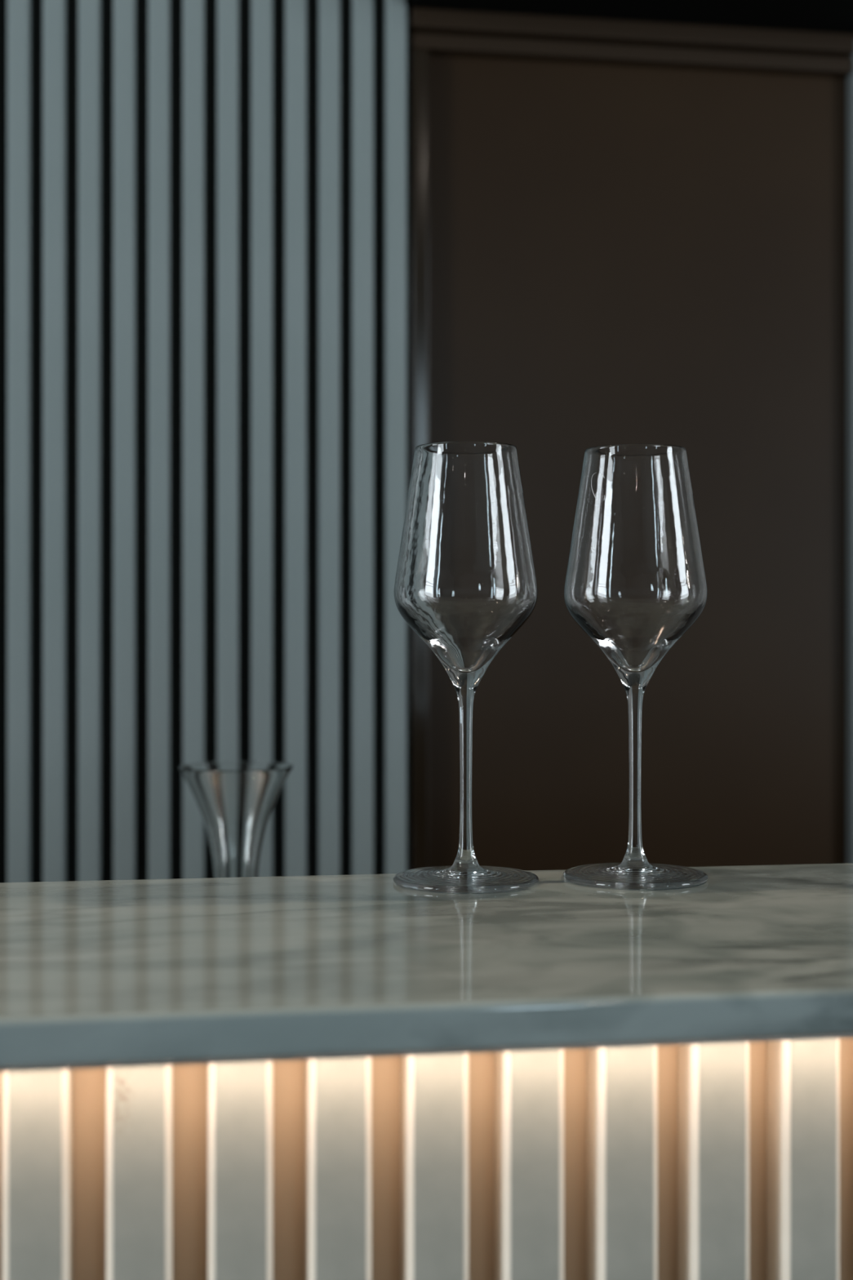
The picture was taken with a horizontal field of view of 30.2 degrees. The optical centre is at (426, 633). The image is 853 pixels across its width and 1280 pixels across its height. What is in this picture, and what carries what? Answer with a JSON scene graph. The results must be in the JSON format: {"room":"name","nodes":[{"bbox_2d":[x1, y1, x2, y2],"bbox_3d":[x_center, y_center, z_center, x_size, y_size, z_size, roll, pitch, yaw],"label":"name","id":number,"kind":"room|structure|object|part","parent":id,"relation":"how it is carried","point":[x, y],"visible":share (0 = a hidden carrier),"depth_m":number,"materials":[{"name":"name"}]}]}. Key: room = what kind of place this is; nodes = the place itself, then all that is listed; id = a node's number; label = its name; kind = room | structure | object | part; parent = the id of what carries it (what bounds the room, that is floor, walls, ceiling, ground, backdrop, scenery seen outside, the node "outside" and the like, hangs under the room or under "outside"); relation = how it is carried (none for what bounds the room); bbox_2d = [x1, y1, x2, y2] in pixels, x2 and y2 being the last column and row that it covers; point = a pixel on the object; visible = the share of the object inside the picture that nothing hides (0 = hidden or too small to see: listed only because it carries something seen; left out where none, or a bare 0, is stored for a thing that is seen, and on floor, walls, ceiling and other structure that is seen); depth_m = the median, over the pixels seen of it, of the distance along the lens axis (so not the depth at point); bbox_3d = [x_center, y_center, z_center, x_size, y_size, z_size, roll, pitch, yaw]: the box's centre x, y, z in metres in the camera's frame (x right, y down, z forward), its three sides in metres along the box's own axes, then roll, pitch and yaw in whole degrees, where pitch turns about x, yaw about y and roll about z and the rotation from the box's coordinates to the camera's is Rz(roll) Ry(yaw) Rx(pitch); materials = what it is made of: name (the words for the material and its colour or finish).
{"room":"bar","nodes":[
{"label":"bar","id":0,"kind":"room"},
{"bbox_3d":[0.363,1.284,-1.063,6.000,0.100,6.190,0,0,-9],"label":"floor","id":1,"kind":"structure","parent":0,"visible":0},
{"bbox_2d":[0,1034,852,1279],"bbox_3d":[-0.008,0.693,0.724,3.260,1.082,0.289,0,0,-9],"label":"bar counter","id":2,"kind":"object","parent":1,"relation":"on","point":[726,1159],"depth_m":0.61,"materials":[{"name":"grey wood"}]},
{"bbox_2d":[0,862,852,1068],"bbox_3d":[-0.009,0.143,0.731,3.300,0.018,0.315,0,0,-9],"label":"countertop","id":3,"kind":"structure","parent":2,"relation":"on","point":[140,971],"depth_m":0.64,"materials":[{"name":"grey stone"}]},
{"bbox_2d":[393,441,538,893],"bbox_3d":[0.021,0.017,0.855,0.079,0.235,0.079,0,0,-24],"label":"wine glass","id":4,"kind":"object","parent":3,"relation":"on","point":[465,584],"visible":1,"depth_m":0.83,"materials":[{"name":"clear glass"}]},
{"bbox_3d":[0.021,0.078,0.855,0.012,0.090,0.012,0,0,0],"label":"stem","id":5,"kind":"part","parent":4,"relation":"part of","materials":[{"name":"clear glass"}]},
{"bbox_2d":[394,441,537,695],"bbox_3d":[0.021,-0.034,0.855,0.078,0.134,0.078,0,0,0],"label":"bowl","id":6,"kind":"object","parent":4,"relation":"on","point":[465,584],"depth_m":0.83,"materials":[{"name":"clear glass"}]},
{"bbox_2d":[563,444,708,889],"bbox_3d":[0.115,0.017,0.866,0.079,0.235,0.079,0,0,-6],"label":"wine glass","id":7,"kind":"object","parent":3,"relation":"on","point":[635,580],"visible":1,"depth_m":0.84,"materials":[{"name":"clear glass"}]},
{"bbox_3d":[0.115,0.078,0.866,0.012,0.090,0.012,0,0,0],"label":"stem","id":8,"kind":"part","parent":7,"relation":"part of","materials":[{"name":"clear glass"}]},
{"bbox_2d":[564,444,707,694],"bbox_3d":[0.115,-0.034,0.866,0.078,0.134,0.078,0,0,0],"label":"bowl","id":9,"kind":"object","parent":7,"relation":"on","point":[635,580],"depth_m":0.84,"materials":[{"name":"clear glass"}]},
{"bbox_3d":[-0.069,0.794,1.124,3.100,0.880,0.477,0,0,-9],"label":"countertop","id":10,"kind":"structure","parent":1,"relation":"on","visible":0},
{"bbox_2d":[177,761,293,877],"bbox_3d":[-0.151,0.229,1.250,0.148,0.250,0.148,0,0,-3],"label":"glass decanter","id":11,"kind":"object","parent":10,"relation":"on","point":[235,801],"visible":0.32,"depth_m":1.23,"materials":[{"name":"clear glass"}]},
{"bbox_3d":[-0.087,-0.216,1.916,6.000,2.900,0.165,0,0,-9],"label":"wall","id":12,"kind":"structure","parent":0,"visible":0},
{"bbox_2d":[0,0,408,882],"bbox_3d":[-1.428,-0.216,1.591,2.847,2.900,0.035,0,0,-9],"label":"wall panel","id":13,"kind":"object","parent":12,"relation":"attached to","point":[204,203],"visible":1,"depth_m":1.76,"materials":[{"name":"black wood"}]},
{"bbox_2d":[408,7,852,871],"bbox_3d":[0.242,0.262,1.851,0.529,1.944,0.050,0,0,-9],"label":"door","id":14,"kind":"structure","parent":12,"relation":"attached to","point":[620,231],"depth_m":1.85,"materials":[{"name":"brown wood"}]},
{"bbox_3d":[0.243,-0.676,1.843,0.529,0.018,0.018,0,0,-9],"label":"rail","id":15,"kind":"part","parent":14,"relation":"part of","materials":[{"name":"brown wood"}]},
{"bbox_3d":[0.244,-0.699,1.839,0.529,0.022,0.026,0,0,-9],"label":"rail","id":16,"kind":"part","parent":14,"relation":"part of","materials":[{"name":"brown wood"}]},
{"bbox_2d":[408,0,852,33],"bbox_3d":[1.348,-1.188,1.959,2.749,0.954,0.134,0,0,-9],"label":"trim","id":17,"kind":"structure","parent":12,"relation":"attached to","point":[815,15],"depth_m":1.80,"materials":[{"name":"black"}]},
{"bbox_2d":[846,53,852,863],"bbox_3d":[0.564,0.262,1.897,0.120,1.944,0.024,0,0,-8],"label":"trim","id":18,"kind":"structure","parent":12,"relation":"attached to","point":[850,77],"depth_m":1.88,"materials":[{"name":"grey"}]}
]}

